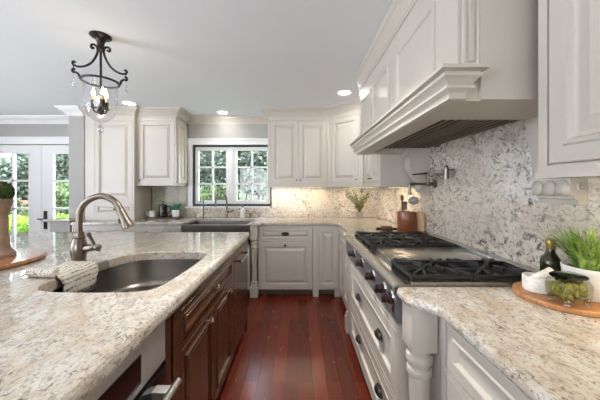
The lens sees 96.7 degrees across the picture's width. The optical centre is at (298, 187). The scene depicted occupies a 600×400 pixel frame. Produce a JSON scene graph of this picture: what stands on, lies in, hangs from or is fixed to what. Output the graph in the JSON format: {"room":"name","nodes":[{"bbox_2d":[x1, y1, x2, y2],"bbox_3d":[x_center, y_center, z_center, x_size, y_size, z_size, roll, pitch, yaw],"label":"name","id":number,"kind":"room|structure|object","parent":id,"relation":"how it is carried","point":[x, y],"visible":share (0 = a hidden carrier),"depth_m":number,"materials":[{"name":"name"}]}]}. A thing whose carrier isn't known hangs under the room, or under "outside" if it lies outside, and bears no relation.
{"room":"kitchen","nodes":[
{"label":"kitchen","id":0,"kind":"room"},
{"bbox_2d":[69,116,84,220],"bbox_3d":[-2.921,0.145,3.720,0.198,2.390,0.440,0,0,0],"label":"wall partition","id":1,"kind":"structure","parent":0,"point":[76,123],"depth_m":3.50,"materials":[{"name":"paint"}]},
{"bbox_2d":[54,106,83,115],"bbox_3d":[-2.971,-0.998,3.670,0.298,0.105,0.540,0,0,0],"label":"trim","id":2,"kind":"structure","parent":1,"relation":"attached to","point":[69,110],"depth_m":3.44,"materials":[{"name":"white paint"}]},
{"bbox_2d":[0,124,267,278],"bbox_3d":[-2.050,0.145,4.000,6.700,2.390,0.120,0,0,0],"label":"wall","id":3,"kind":"structure","parent":0,"point":[6,130],"depth_m":3.94,"materials":[{"name":"paint"}]},
{"bbox_2d":[0,145,40,231],"bbox_3d":[-4.253,0.347,3.979,0.835,1.965,0.051,0,0,0],"label":"door","id":4,"kind":"structure","parent":3,"relation":"in","point":[33,151],"depth_m":3.96,"materials":[{"name":"white paint"}]},
{"bbox_2d":[0,115,68,123],"bbox_3d":[-4.150,-0.998,3.890,2.260,0.105,0.100,0,0,0],"label":"trim","id":5,"kind":"structure","parent":3,"relation":"attached to","point":[4,119],"depth_m":3.89,"materials":[{"name":"white paint"}]},
{"bbox_2d":[0,137,68,143],"bbox_3d":[-3.890,0.294,3.917,1.820,2.092,0.045,0,0,0],"label":"trim","id":6,"kind":"structure","parent":3,"relation":"attached to","point":[3,140],"depth_m":3.91,"materials":[{"name":"white paint"}]},
{"bbox_2d":[37,145,68,231],"bbox_3d":[-3.413,0.347,3.950,0.847,1.965,0.111,0,0,0],"label":"door","id":7,"kind":"structure","parent":3,"relation":"in","point":[48,152],"depth_m":3.96,"materials":[{"name":"white paint"}]},
{"bbox_2d":[137,117,186,185],"bbox_3d":[-1.900,-0.496,3.728,0.538,0.928,0.374,0,0,0],"label":"upper cabinet","id":8,"kind":"object","parent":3,"relation":"attached to","point":[161,141],"visible":1,"depth_m":3.57,"materials":[{"name":"beige paint"}]},
{"bbox_2d":[153,186,186,216],"bbox_3d":[-1.900,0.182,3.930,0.500,0.485,0.020,0,0,0],"label":"backsplash","id":9,"kind":"structure","parent":3,"relation":"attached to","point":[171,195],"depth_m":3.92,"materials":[{"name":"beige stone"}]},
{"bbox_2d":[188,115,267,123],"bbox_3d":[-1.030,-0.998,3.890,1.240,0.105,0.100,0,0,0],"label":"trim","id":10,"kind":"structure","parent":3,"relation":"attached to","point":[194,119],"depth_m":3.89,"materials":[{"name":"beige paint"}]},
{"bbox_2d":[185,206,270,207],"bbox_3d":[-1.040,0.282,3.913,1.240,0.025,0.065,0,0,0],"label":"trim","id":11,"kind":"structure","parent":3,"relation":"attached to","point":[186,206],"depth_m":3.88,"materials":[{"name":"white paint"}]},
{"bbox_2d":[193,145,270,205],"bbox_3d":[-0.980,-0.185,3.965,1.170,0.900,0.070,0,0,0],"label":"window","id":12,"kind":"structure","parent":3,"relation":"in","point":[231,166],"depth_m":3.95,"materials":[{"name":"white paint"}]},
{"bbox_2d":[187,138,276,207],"bbox_3d":[-0.980,-0.218,3.917,1.380,1.017,0.045,0,0,0],"label":"trim","id":13,"kind":"structure","parent":3,"relation":"attached to","point":[190,141],"depth_m":3.91,"materials":[{"name":"white paint"}]},
{"bbox_2d":[187,187,377,216],"bbox_3d":[-0.242,0.182,3.930,2.815,0.485,0.020,0,0,0],"label":"backsplash","id":14,"kind":"structure","parent":3,"relation":"attached to","point":[326,201],"depth_m":3.92,"materials":[{"name":"beige stone"}]},
{"bbox_2d":[267,117,327,186],"bbox_3d":[-0.007,-0.486,3.718,0.823,0.947,0.394,0,0,0],"label":"upper cabinet","id":15,"kind":"object","parent":3,"relation":"attached to","point":[297,146],"visible":0.99,"depth_m":3.55,"materials":[{"name":"beige paint"}]},
{"bbox_2d":[274,187,323,187],"bbox_3d":[0.000,-0.006,3.800,0.700,0.007,0.024,0,0,0],"label":"light","id":16,"kind":"object","parent":15,"relation":"attached to","point":[274,187],"visible":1,"depth_m":3.79,"materials":[{"name":"white paint"}]},
{"bbox_2d":[259,93,359,119],"bbox_3d":[0.182,-0.998,3.316,1.865,0.105,0.628,0,0,37],"label":"trim","id":17,"kind":"structure","parent":15,"relation":"attached to","point":[351,105],"depth_m":3.47,"materials":[{"name":"beige paint"}]},
{"bbox_2d":[328,110,362,186],"bbox_3d":[0.767,-0.486,3.549,0.770,0.947,0.744,0,0,-2],"label":"upper cabinet","id":18,"kind":"object","parent":3,"relation":"attached to","point":[345,168],"visible":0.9,"depth_m":3.37,"materials":[{"name":"beige paint"}]},
{"bbox_2d":[0,0,392,114],"bbox_3d":[-2.050,-1.100,0.230,6.700,0.100,7.660,0,0,0],"label":"ceiling","id":19,"kind":"structure","parent":0,"point":[198,57],"depth_m":2.07,"materials":[{"name":"paint"}]},
{"bbox_2d":[71,30,127,131],"bbox_3d":[-1.371,-0.710,1.841,0.245,0.680,0.230,0,0,15],"label":"bell pendant","id":20,"kind":"object","parent":19,"relation":"hanging from","point":[101,38],"visible":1,"depth_m":1.82,"materials":[{"name":"brown metal"}]},
{"bbox_2d":[121,101,136,105],"bbox_3d":[-2.100,-1.046,3.300,0.170,0.009,0.170,0,0,0],"label":"recessed light","id":21,"kind":"object","parent":19,"relation":"in","point":[129,103],"visible":1,"depth_m":3.30,"materials":[{"name":"white paint"}]},
{"bbox_2d":[216,111,228,114],"bbox_3d":[-1.060,-1.046,3.700,0.170,0.009,0.170,0,0,0],"label":"recessed light","id":22,"kind":"object","parent":19,"relation":"in","point":[218,112],"visible":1,"depth_m":3.70,"materials":[{"name":"white"}]},
{"bbox_2d":[337,90,351,95],"bbox_3d":[0.500,-1.046,2.930,0.170,0.009,0.170,0,0,0],"label":"recessed light","id":23,"kind":"object","parent":19,"relation":"in","point":[341,92],"visible":1,"depth_m":2.92,"materials":[{"name":"white"}]},
{"bbox_2d":[217,279,371,399],"bbox_3d":[-2.050,1.370,0.230,6.700,0.060,7.660,0,0,0],"label":"floor","id":24,"kind":"structure","parent":0,"point":[293,346],"depth_m":2.13,"materials":[{"name":"brown wood"}]},
{"bbox_2d":[41,218,74,231],"bbox_3d":[-3.035,0.868,3.409,0.370,0.945,0.177,0,0,0],"label":"base cabinet","id":25,"kind":"object","parent":24,"relation":"on","point":[56,224],"visible":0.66,"depth_m":3.36,"materials":[{"name":"paint"}]},
{"bbox_2d":[72,225,126,231],"bbox_3d":[-2.482,0.902,3.587,0.675,0.876,0.606,0,0,0],"label":"base cabinet","id":26,"kind":"object","parent":24,"relation":"on","point":[86,228],"visible":0.1,"depth_m":3.31,"materials":[{"name":"beige paint"}]},
{"bbox_2d":[86,315,181,399],"bbox_3d":[-0.770,0.909,0.655,0.710,0.862,0.730,0,0,0],"label":"warming drawer","id":27,"kind":"object","parent":24,"relation":"on","point":[145,374],"visible":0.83,"depth_m":0.86,"materials":[{"name":"metal"}]},
{"bbox_2d":[127,225,180,231],"bbox_3d":[-1.795,0.902,3.587,0.690,0.876,0.606,0,0,0],"label":"base cabinet","id":28,"kind":"object","parent":24,"relation":"on","point":[137,228],"visible":0.06,"depth_m":3.31,"materials":[{"name":"beige paint"}]},
{"bbox_2d":[171,254,232,399],"bbox_3d":[-0.831,0.909,1.495,0.749,0.862,0.930,0,0,0],"label":"base cabinet","id":29,"kind":"object","parent":24,"relation":"on","point":[201,326],"visible":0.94,"depth_m":1.39,"materials":[{"name":"brown wood"}]},
{"bbox_2d":[233,239,249,355],"bbox_3d":[-0.824,0.909,2.244,0.763,0.862,0.565,0,0,0],"label":"base cabinet","id":30,"kind":"object","parent":24,"relation":"on","point":[240,256],"visible":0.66,"depth_m":2.21,"materials":[{"name":"brown wood"}]},
{"bbox_2d":[248,244,251,293],"bbox_3d":[-1.022,1.020,3.575,0.835,0.640,0.599,0,0,0],"label":"base cabinet","id":31,"kind":"object","parent":24,"relation":"on","point":[249,245],"visible":0.12,"depth_m":3.28,"materials":[{"name":"beige paint"}]},
{"bbox_2d":[250,226,311,297],"bbox_3d":[-0.218,0.902,3.575,0.767,0.876,0.649,0,0,0],"label":"base cabinet","id":32,"kind":"object","parent":24,"relation":"on","point":[284,252],"visible":0.94,"depth_m":3.28,"materials":[{"name":"beige paint"}]},
{"bbox_2d":[312,226,339,296],"bbox_3d":[0.340,0.902,3.591,0.340,0.876,0.619,0,0,0],"label":"base cabinet","id":33,"kind":"object","parent":24,"relation":"on","point":[325,239],"visible":0.79,"depth_m":3.28,"materials":[{"name":"beige paint"}]},
{"bbox_2d":[339,227,346,308],"bbox_3d":[0.798,0.902,2.925,0.623,0.876,0.710,0,0,0],"label":"base cabinet","id":34,"kind":"object","parent":24,"relation":"on","point":[342,268],"visible":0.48,"depth_m":2.99,"materials":[{"name":"beige paint"}]},
{"bbox_2d":[345,239,440,399],"bbox_3d":[0.779,0.902,1.788,0.746,0.876,1.535,0,0,0],"label":"base cabinet","id":35,"kind":"object","parent":24,"relation":"on","point":[397,361],"visible":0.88,"depth_m":1.25,"materials":[{"name":"beige paint"}]},
{"bbox_2d":[70,217,396,236],"bbox_3d":[-0.829,0.444,3.171,3.983,0.037,1.494,0,0,0],"label":"countertop","id":36,"kind":"structure","parent":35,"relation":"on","point":[350,225],"depth_m":3.38,"materials":[{"name":"beige stone"}]},
{"bbox_2d":[85,116,150,219],"bbox_3d":[-2.495,-0.268,3.698,0.650,1.385,0.434,0,0,0],"label":"cabinet","id":37,"kind":"object","parent":36,"relation":"on","point":[110,154],"visible":0.92,"depth_m":3.51,"materials":[{"name":"beige paint"}]},
{"bbox_2d":[79,106,190,123],"bbox_3d":[-2.185,-0.998,3.675,1.270,0.105,0.529,0,0,0],"label":"trim","id":38,"kind":"structure","parent":37,"relation":"attached to","point":[136,111],"depth_m":3.49,"materials":[{"name":"beige paint"}]},
{"bbox_2d":[145,216,183,218],"bbox_3d":[-1.890,0.416,3.750,0.440,0.018,0.220,0,0,0],"label":"serving tray","id":39,"kind":"object","parent":36,"relation":"on","point":[156,217],"visible":0.77,"depth_m":3.68,"materials":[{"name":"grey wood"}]},
{"bbox_2d":[146,210,155,216],"bbox_3d":[-2.059,0.361,3.728,0.117,0.090,0.085,0,0,28],"label":"coffee mug","id":40,"kind":"object","parent":39,"relation":"on","point":[152,213],"visible":0.98,"depth_m":3.69,"materials":[{"name":"white ceramic"}]},
{"bbox_2d":[159,201,170,216],"bbox_3d":[-1.884,0.293,3.730,0.155,0.226,0.109,0,0,26],"label":"press","id":41,"kind":"object","parent":39,"relation":"on","point":[162,207],"visible":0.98,"depth_m":3.70,"materials":[{"name":"black glass"}]},
{"bbox_2d":[170,203,181,216],"bbox_3d":[-1.739,0.309,3.753,0.131,0.195,0.157,0,0,18],"label":"succulent pot","id":42,"kind":"object","parent":39,"relation":"on","point":[175,208],"visible":0.99,"depth_m":3.71,"materials":[{"name":"white ceramic"}]},
{"bbox_2d":[200,199,206,217],"bbox_3d":[-1.360,0.293,3.746,0.100,0.264,0.148,0,0,0],"label":"filter faucet","id":43,"kind":"object","parent":36,"relation":"on","point":[203,204],"visible":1,"depth_m":3.79,"materials":[{"name":"silver metal"}]},
{"bbox_2d":[181,221,252,243],"bbox_3d":[-1.020,0.568,3.462,0.820,0.235,0.455,0,0,0],"label":"sink","id":44,"kind":"object","parent":36,"relation":"in","point":[195,226],"visible":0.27,"depth_m":3.23,"materials":[{"name":"metal"}]},
{"bbox_2d":[215,191,233,217],"bbox_3d":[-1.060,0.234,3.750,0.278,0.382,0.103,0,0,-36],"label":"bridge faucet","id":45,"kind":"object","parent":36,"relation":"on","point":[218,193],"visible":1,"depth_m":3.78,"materials":[{"name":"silver metal"}]},
{"bbox_2d":[240,204,244,217],"bbox_3d":[-0.800,0.328,3.800,0.067,0.195,0.067,0,0,33],"label":"soap bottle","id":46,"kind":"object","parent":36,"relation":"on","point":[242,212],"visible":0.97,"depth_m":3.77,"materials":[{"name":"white plastic"}]},
{"bbox_2d":[346,189,371,218],"bbox_3d":[0.835,0.213,3.752,0.417,0.423,0.296,0,0,0],"label":"potted plant","id":47,"kind":"object","parent":36,"relation":"on","point":[359,215],"visible":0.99,"depth_m":3.71,"materials":[{"name":"green plant"}]},
{"bbox_2d":[376,226,396,231],"bbox_3d":[0.840,0.393,2.560,0.200,0.064,0.064,0,0,0],"label":"rolling pin","id":48,"kind":"object","parent":36,"relation":"on","point":[382,228],"visible":0.91,"depth_m":2.53,"materials":[{"name":"brown wood"}]},
{"bbox_2d":[397,211,415,231],"bbox_3d":[1.035,0.327,2.575,0.172,0.197,0.172,0,0,0],"label":"utensil crock","id":49,"kind":"object","parent":36,"relation":"on","point":[406,221],"visible":0.81,"depth_m":2.50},
{"bbox_2d":[400,195,403,211],"bbox_3d":[1.007,0.230,2.583,0.051,0.332,0.019,0,0,15],"label":"wooden spoon","id":50,"kind":"object","parent":49,"relation":"in","point":[401,196],"visible":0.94,"depth_m":2.58,"materials":[{"name":"brown wood"}]},
{"bbox_2d":[401,202,406,211],"bbox_3d":[1.035,0.265,2.615,0.056,0.260,0.030,0,0,0],"label":"spatula","id":51,"kind":"object","parent":49,"relation":"in","point":[404,203],"visible":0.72,"depth_m":2.62,"materials":[{"name":"silver metal"}]},
{"bbox_2d":[408,196,418,211],"bbox_3d":[1.088,0.238,2.550,0.118,0.316,0.068,0,0,0],"label":"ladle","id":52,"kind":"object","parent":49,"relation":"in","point":[413,200],"visible":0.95,"depth_m":2.53,"materials":[{"name":"metal"}]},
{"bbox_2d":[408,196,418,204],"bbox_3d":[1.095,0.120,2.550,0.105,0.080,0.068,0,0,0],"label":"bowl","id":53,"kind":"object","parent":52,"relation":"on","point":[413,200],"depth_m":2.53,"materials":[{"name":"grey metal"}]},
{"bbox_2d":[416,212,424,230],"bbox_3d":[1.139,0.330,2.570,0.022,0.190,0.260,0,0,0],"label":"chopping board","id":54,"kind":"object","parent":36,"relation":"on","point":[420,217],"visible":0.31,"depth_m":2.48,"materials":[{"name":"brown wood"}]},
{"bbox_2d":[345,231,539,323],"bbox_3d":[0.762,0.490,1.790,0.775,0.227,1.236,0,0,0],"label":"rangetop","id":55,"kind":"object","parent":35,"relation":"on","point":[388,261],"visible":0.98,"depth_m":1.44,"materials":[{"name":"metal"}]},
{"bbox_2d":[441,318,530,399],"bbox_3d":[0.834,0.902,0.135,0.623,0.876,1.700,0,0,0],"label":"base cabinet","id":56,"kind":"object","parent":24,"relation":"on","point":[466,374],"visible":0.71,"depth_m":0.84,"materials":[{"name":"beige paint"}]},
{"bbox_2d":[397,287,599,399],"bbox_3d":[0.789,0.444,0.203,0.747,0.037,1.907,0,0,0],"label":"countertop","id":57,"kind":"structure","parent":56,"relation":"on","point":[548,354],"depth_m":0.77,"materials":[{"name":"beige stone"}]},
{"bbox_2d":[512,281,599,317],"bbox_3d":[1.009,0.415,1.020,0.306,0.018,0.306,0,0,0],"label":"round board","id":58,"kind":"object","parent":57,"relation":"on","point":[577,307],"visible":0.66,"depth_m":0.95,"materials":[{"name":"brown wood"}]},
{"bbox_2d":[522,272,554,294],"bbox_3d":[0.950,0.377,1.060,0.100,0.057,0.100,0,0,0],"label":"mortar","id":59,"kind":"object","parent":58,"relation":"on","point":[531,284],"visible":0.84,"depth_m":1.03,"materials":[{"name":"white stone"}]},
{"bbox_2d":[529,267,553,278],"bbox_3d":[0.960,0.348,1.058,0.090,0.069,0.037,0,0,0],"label":"pestle","id":60,"kind":"object","parent":59,"relation":"on","point":[542,274],"visible":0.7,"depth_m":1.05,"materials":[{"name":"white stone"}]},
{"bbox_2d":[540,238,561,280],"bbox_3d":[1.062,0.310,1.125,0.070,0.191,0.070,0,0,0],"label":"oil bottle","id":61,"kind":"object","parent":58,"relation":"on","point":[550,258],"visible":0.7,"depth_m":1.11,"materials":[{"name":"green glass"}]},
{"bbox_2d":[532,223,599,302],"bbox_3d":[1.042,0.265,0.989,0.244,0.282,0.340,0,0,-5],"label":"grass planter","id":62,"kind":"object","parent":58,"relation":"on","point":[584,257],"visible":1,"depth_m":0.95,"materials":[{"name":"white ceramic"}]},
{"bbox_2d":[545,271,593,307],"bbox_3d":[0.948,0.353,0.938,0.104,0.105,0.084,0,0,-4],"label":"jar","id":63,"kind":"object","parent":58,"relation":"on","point":[567,286],"visible":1,"depth_m":0.91,"materials":[{"name":"clear glass"}]},
{"bbox_3d":[-2.007,0.909,0.975,1.585,0.862,3.050,0,0,0],"label":"cabinet","id":64,"kind":"object","parent":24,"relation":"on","visible":0},
{"bbox_2d":[0,232,249,399],"bbox_3d":[-1.786,0.451,0.915,2.627,0.051,3.330,0,0,0],"label":"countertop","id":65,"kind":"structure","parent":64,"relation":"on","point":[54,345],"depth_m":0.93,"materials":[{"name":"beige stone"}]},
{"bbox_2d":[0,248,46,269],"bbox_3d":[-1.830,0.411,1.470,0.640,0.026,0.640,0,0,0],"label":"round board","id":66,"kind":"object","parent":65,"relation":"on","point":[24,256],"visible":0.87,"depth_m":1.53,"materials":[{"name":"brown wood"}]},
{"bbox_2d":[0,181,16,257],"bbox_3d":[-1.738,0.177,1.550,0.134,0.442,0.134,0,0,0],"label":"urn","id":67,"kind":"object","parent":66,"relation":"on","point":[7,191],"visible":1,"depth_m":1.54,"materials":[{"name":"ceramic"}]},
{"bbox_2d":[22,261,97,292],"bbox_3d":[-1.207,0.468,1.370,0.187,0.165,0.260,0,0,0],"label":"tea towel","id":68,"kind":"object","parent":65,"relation":"on","point":[75,276],"visible":0.93,"depth_m":1.35,"materials":[{"name":"white fabric"}]},
{"bbox_2d":[69,193,134,260],"bbox_3d":[-1.125,0.227,1.530,0.358,0.397,0.084,0,0,0],"label":"island faucet","id":69,"kind":"object","parent":65,"relation":"on","point":[79,248],"visible":0.96,"depth_m":1.51,"materials":[{"name":"silver metal"}]},
{"bbox_2d":[51,259,201,292],"bbox_3d":[-0.865,0.561,1.439,0.611,0.167,0.748,0,0,0],"label":"undermount sink","id":70,"kind":"object","parent":65,"relation":"in","point":[142,275],"visible":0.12,"depth_m":1.74,"materials":[{"name":"metal"}]},
{"bbox_2d":[560,260,599,302],"bbox_3d":[1.080,0.347,0.985,0.166,0.117,0.166,0,0,0],"label":"bowl","id":71,"kind":"object","parent":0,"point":[591,271],"depth_m":0.94,"materials":[{"name":"white ceramic"}]},
{"bbox_3d":[1.243,0.145,0.170,0.115,2.390,7.540,0,0,0],"label":"wall","id":72,"kind":"structure","parent":0,"visible":0},
{"bbox_2d":[363,155,414,186],"bbox_3d":[0.952,-0.486,2.857,0.422,0.947,0.673,0,0,0],"label":"upper cabinet","id":73,"kind":"object","parent":72,"relation":"attached to","point":[378,170],"visible":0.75,"depth_m":2.52,"materials":[{"name":"beige paint"}]},
{"bbox_2d":[349,0,586,204],"bbox_3d":[0.824,-0.489,1.736,0.678,1.116,1.674,0,0,0],"label":"range hood","id":74,"kind":"object","parent":72,"relation":"attached to","point":[433,72],"visible":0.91,"depth_m":1.14,"materials":[{"name":"beige paint"}]},
{"bbox_2d":[378,120,599,268],"bbox_3d":[1.175,0.007,1.585,0.020,0.835,4.670,0,0,0],"label":"backsplash","id":75,"kind":"structure","parent":72,"relation":"attached to","point":[488,203],"depth_m":1.59,"materials":[{"name":"white stone"}]},
{"bbox_2d":[408,165,453,194],"bbox_3d":[1.054,-0.055,2.135,0.221,0.230,0.380,0,0,0],"label":"pot filler","id":76,"kind":"object","parent":75,"relation":"attached to","point":[445,171],"visible":1,"depth_m":2.25,"materials":[{"name":"silver metal"}]},
{"bbox_2d":[535,0,599,178],"bbox_3d":[0.980,-0.541,0.145,0.367,1.018,1.508,0,0,0],"label":"upper cabinet","id":77,"kind":"object","parent":72,"relation":"attached to","point":[568,30],"visible":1,"depth_m":0.79,"materials":[{"name":"beige paint"}]},
{"label":"outside","id":78,"kind":"structure","parent":0,"visible":0},
{"bbox_3d":[-2.000,1.550,17.035,28.000,0.180,25.930,0,0,0],"label":"ground","id":79,"kind":"structure","parent":78,"visible":0},
{"bbox_2d":[0,154,27,199],"bbox_3d":[-10.209,0.103,9.372,3.306,2.746,2.691,0,0,0],"label":"shrub","id":80,"kind":"object","parent":79,"relation":"on","point":[4,164],"visible":0.13,"depth_m":8.79,"materials":[{"name":"green plant"}]},
{"bbox_2d":[9,196,23,217],"bbox_3d":[-8.519,0.599,7.360,1.934,1.752,1.536,0,0,0],"label":"shrub","id":81,"kind":"object","parent":79,"relation":"on","point":[19,199],"visible":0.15,"depth_m":7.39,"materials":[{"name":"green plant"}]},
{"bbox_2d":[8,215,27,231],"bbox_3d":[-6.669,1.042,6.284,1.394,0.878,0.913,0,0,20],"label":"clipped hedge","id":82,"kind":"object","parent":79,"relation":"on","point":[21,222],"visible":0.23,"depth_m":6.19,"materials":[{"name":"green plant"}]},
{"bbox_2d":[11,200,27,214],"bbox_3d":[-9.300,0.925,8.425,7.400,1.070,0.150,0,0,0],"label":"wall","id":83,"kind":"structure","parent":79,"relation":"on","point":[24,202],"depth_m":8.35,"materials":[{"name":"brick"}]},
{"bbox_2d":[5,154,68,199],"bbox_3d":[-8.450,-0.628,9.415,2.759,4.197,2.547,0,0,-25],"label":"shrub","id":84,"kind":"object","parent":79,"relation":"on","point":[61,160],"visible":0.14,"depth_m":8.72,"materials":[{"name":"green plant"}]},
{"bbox_2d":[18,182,68,217],"bbox_3d":[-6.621,0.626,7.420,1.735,1.697,1.558,0,0,0],"label":"shrub","id":85,"kind":"object","parent":79,"relation":"on","point":[62,193],"visible":0.23,"depth_m":7.06,"materials":[{"name":"green plant"}]},
{"bbox_2d":[55,213,68,217],"bbox_3d":[-5.383,1.031,6.151,1.115,0.899,0.848,0,0,0],"label":"clipped hedge","id":86,"kind":"object","parent":79,"relation":"on","point":[62,215],"visible":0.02,"depth_m":6.25,"materials":[{"name":"green plant"}]},
{"bbox_2d":[200,151,242,194],"bbox_3d":[-2.883,-0.300,8.375,2.320,3.540,2.192,0,0,0],"label":"shrub","id":87,"kind":"object","parent":79,"relation":"on","point":[205,156],"visible":0.28,"depth_m":7.66,"materials":[{"name":"green plant"}]},
{"bbox_2d":[200,182,256,199],"bbox_3d":[-2.127,0.675,6.670,2.570,1.610,1.421,0,0,0],"label":"shrub","id":88,"kind":"object","parent":79,"relation":"on","point":[205,196],"visible":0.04,"depth_m":6.43,"materials":[{"name":"green plant"}]},
{"bbox_2d":[221,151,266,199],"bbox_3d":[-1.311,-0.430,8.472,2.319,3.797,1.933,0,0,27],"label":"shrub","id":89,"kind":"object","parent":79,"relation":"on","point":[259,157],"visible":0.24,"depth_m":7.94,"materials":[{"name":"green plant"}]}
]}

